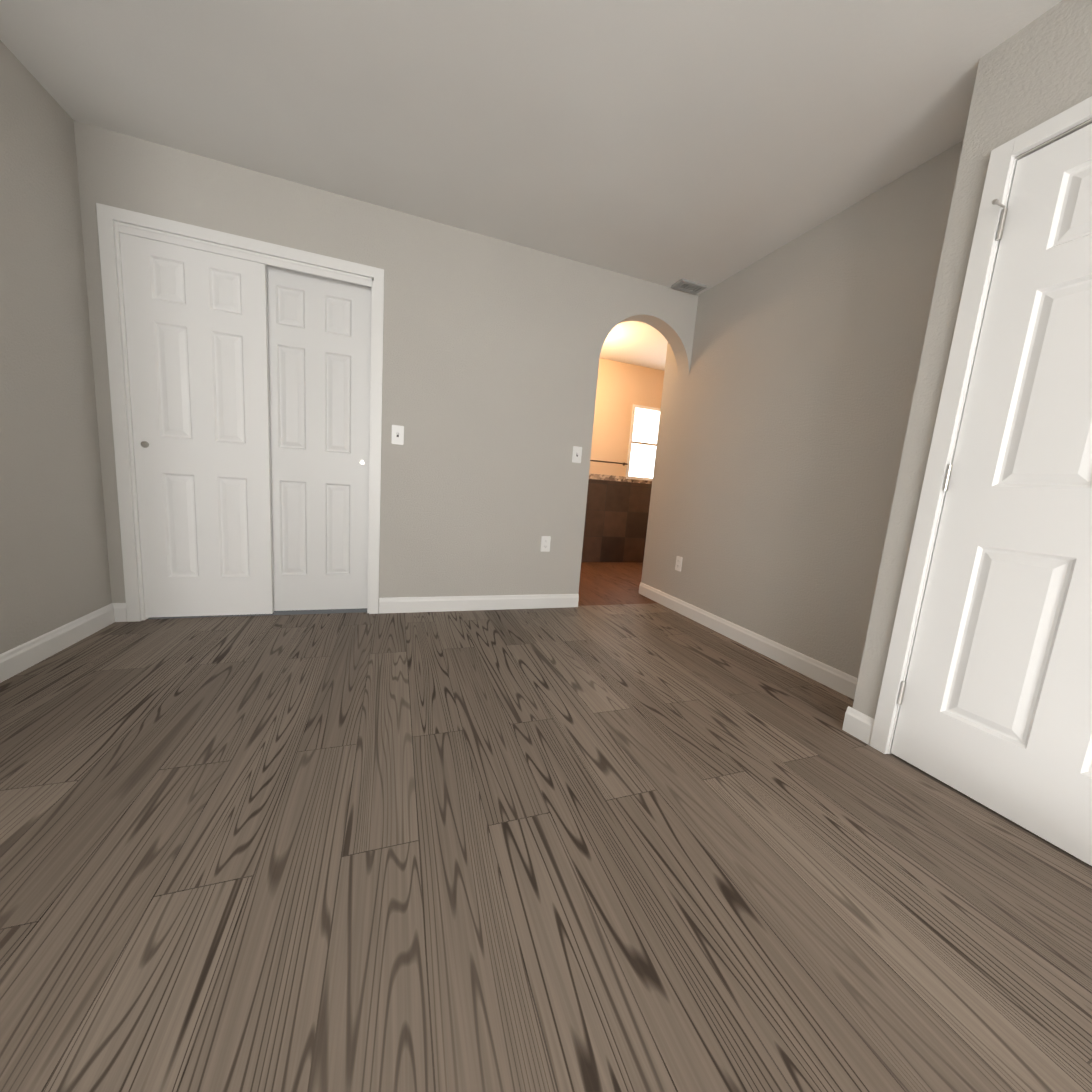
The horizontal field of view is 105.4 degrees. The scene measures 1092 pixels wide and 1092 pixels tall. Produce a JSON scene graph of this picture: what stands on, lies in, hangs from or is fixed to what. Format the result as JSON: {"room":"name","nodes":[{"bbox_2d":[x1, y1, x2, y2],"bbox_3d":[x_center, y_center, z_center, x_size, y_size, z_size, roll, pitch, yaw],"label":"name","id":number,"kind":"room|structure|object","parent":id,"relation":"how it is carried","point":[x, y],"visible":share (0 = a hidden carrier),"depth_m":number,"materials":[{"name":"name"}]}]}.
{"room":"empty bedroom","nodes":[
{"label":"empty bedroom","id":0,"kind":"room"},
{"bbox_2d":[0,40,111,653],"bbox_3d":[-1.115,-0.187,-1.331,0.120,2.440,7.640,1,9,-20],"label":"wall","id":1,"kind":"structure","parent":0,"point":[54,568],"depth_m":1.81,"materials":[{"name":"paint"}]},
{"bbox_2d":[0,582,873,744],"bbox_3d":[0.484,0.976,-0.366,3.594,0.105,7.740,1,9,-20],"label":"baseboard","id":2,"kind":"structure","parent":1,"relation":"attached to","point":[34,651],"depth_m":2.39,"materials":[{"name":"white wood"}]},
{"bbox_2d":[74,121,698,612],"bbox_3d":[-0.637,-0.760,2.805,3.594,2.440,0.140,1,9,-20],"label":"wall","id":3,"kind":"structure","parent":0,"point":[492,349],"depth_m":2.70,"materials":[{"name":"paint"}]},
{"bbox_2d":[120,233,273,617],"bbox_3d":[-1.909,-0.585,2.332,0.615,2.015,0.038,1,9,-20],"label":"closet door","id":4,"kind":"structure","parent":3,"relation":"in","point":[197,331],"depth_m":2.31,"materials":[{"name":"white wood"}]},
{"bbox_2d":[96,203,383,621],"bbox_3d":[-1.664,-0.615,2.449,1.294,2.105,0.157,1,9,-20],"label":"door frame","id":5,"kind":"structure","parent":3,"relation":"attached to","point":[116,222],"depth_m":2.23,"materials":[{"name":"white wood"}]},
{"bbox_2d":[267,265,371,610],"bbox_3d":[-1.420,-0.583,2.571,0.615,2.015,0.038,1,9,-20],"label":"closet door","id":6,"kind":"structure","parent":3,"relation":"in","point":[319,343],"depth_m":2.56,"materials":[{"name":"white wood"}]},
{"bbox_2d":[391,425,403,444],"bbox_3d":[-0.934,-0.701,2.622,0.072,0.117,0.017,1,9,-20],"label":"light switch","id":7,"kind":"object","parent":3,"relation":"attached to","point":[398,434],"visible":1,"depth_m":2.63,"materials":[{"name":"white plastic"}]},
{"bbox_2d":[541,536,550,551],"bbox_3d":[-0.002,-0.015,3.085,0.072,0.117,0.007,1,9,-20],"label":"electrical outlet","id":8,"kind":"object","parent":3,"relation":"attached to","point":[545,543],"visible":1,"depth_m":3.08,"materials":[{"name":"white plastic"}]},
{"bbox_2d":[572,446,581,462],"bbox_3d":[0.231,-0.670,3.049,0.072,0.117,0.017,1,9,-20],"label":"light switch","id":9,"kind":"object","parent":3,"relation":"attached to","point":[577,454],"visible":1,"depth_m":3.05,"materials":[{"name":"white plastic"}]},
{"bbox_2d":[0,0,1061,370],"bbox_3d":[1.185,-1.521,0.243,5.464,0.080,9.450,1,9,-20],"label":"ceiling","id":10,"kind":"structure","parent":0,"point":[704,142],"depth_m":1.68,"materials":[{"name":"paint"}]},
{"bbox_2d":[671,279,706,293],"bbox_3d":[1.045,-1.897,3.042,0.220,0.014,0.120,1,9,-20],"label":"ceiling vent","id":11,"kind":"object","parent":10,"relation":"in","point":[688,286],"visible":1,"depth_m":3.03,"materials":[{"name":"grey metal"}]},
{"bbox_2d":[0,562,1091,1091],"bbox_3d":[0.997,0.950,0.607,5.464,0.050,9.450,1,9,-20],"label":"floor","id":12,"kind":"structure","parent":0,"point":[654,847],"depth_m":0.99,"materials":[{"name":"brown wood"}]},
{"bbox_2d":[869,96,1091,753],"bbox_3d":[1.577,-0.170,1.109,0.137,2.105,0.896,1,9,-20],"label":"door frame","id":13,"kind":"structure","parent":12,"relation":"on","point":[1002,164],"depth_m":1.43,"materials":[{"name":"white wood"}]},
{"bbox_2d":[891,123,1091,865],"bbox_3d":[1.511,-0.145,1.093,0.104,2.028,0.774,1,9,-20],"label":"door","id":14,"kind":"structure","parent":13,"relation":"attached to","point":[994,701],"depth_m":1.27,"materials":[{"name":"white wood"}]},
{"bbox_2d":[589,358,664,476],"bbox_3d":[0.381,-1.017,5.068,3.640,2.440,0.120,1,9,-20],"label":"wall","id":15,"kind":"structure","parent":0,"point":[622,388],"depth_m":5.07,"materials":[{"name":"beige paint"}]},
{"bbox_2d":[590,460,627,465],"bbox_3d":[0.725,-1.027,5.087,0.600,0.040,0.072,1,9,-20],"label":"towel rail","id":16,"kind":"object","parent":15,"relation":"attached to","point":[623,464],"visible":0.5,"depth_m":5.08,"materials":[{"name":"brown metal"}]},
{"bbox_2d":[581,473,651,562],"bbox_3d":[0.353,-0.345,5.103,3.400,1.100,0.014,1,9,-20],"label":"wall tile","id":17,"kind":"structure","parent":15,"relation":"attached to","point":[616,518],"depth_m":5.29,"materials":[{"name":"tile"}]},
{"bbox_2d":[625,404,659,480],"bbox_3d":[1.409,-1.286,5.309,0.785,0.905,0.035,1,9,-20],"label":"bathroom window","id":18,"kind":"structure","parent":15,"relation":"in","point":[642,441],"depth_m":5.25,"materials":[{"name":"white glass"}]},
{"bbox_2d":[641,140,963,677],"bbox_3d":[1.376,-0.592,2.700,0.120,2.440,2.140,1,9,-20],"label":"wall","id":19,"kind":"structure","parent":0,"point":[785,409],"depth_m":2.33,"materials":[{"name":"paint"}]},
{"bbox_2d":[675,556,682,571],"bbox_3d":[1.061,0.141,3.329,0.007,0.117,0.072,1,9,-20],"label":"electrical outlet","id":20,"kind":"object","parent":19,"relation":"attached to","point":[678,565],"visible":1,"depth_m":3.33,"materials":[{"name":"white plastic"}]},
{"bbox_2d":[852,0,1091,749],"bbox_3d":[2.033,-0.321,1.207,1.020,2.440,1.160,1,9,-20],"label":"wall","id":21,"kind":"structure","parent":0,"point":[1035,72],"depth_m":1.41,"materials":[{"name":"paint"}]}
]}

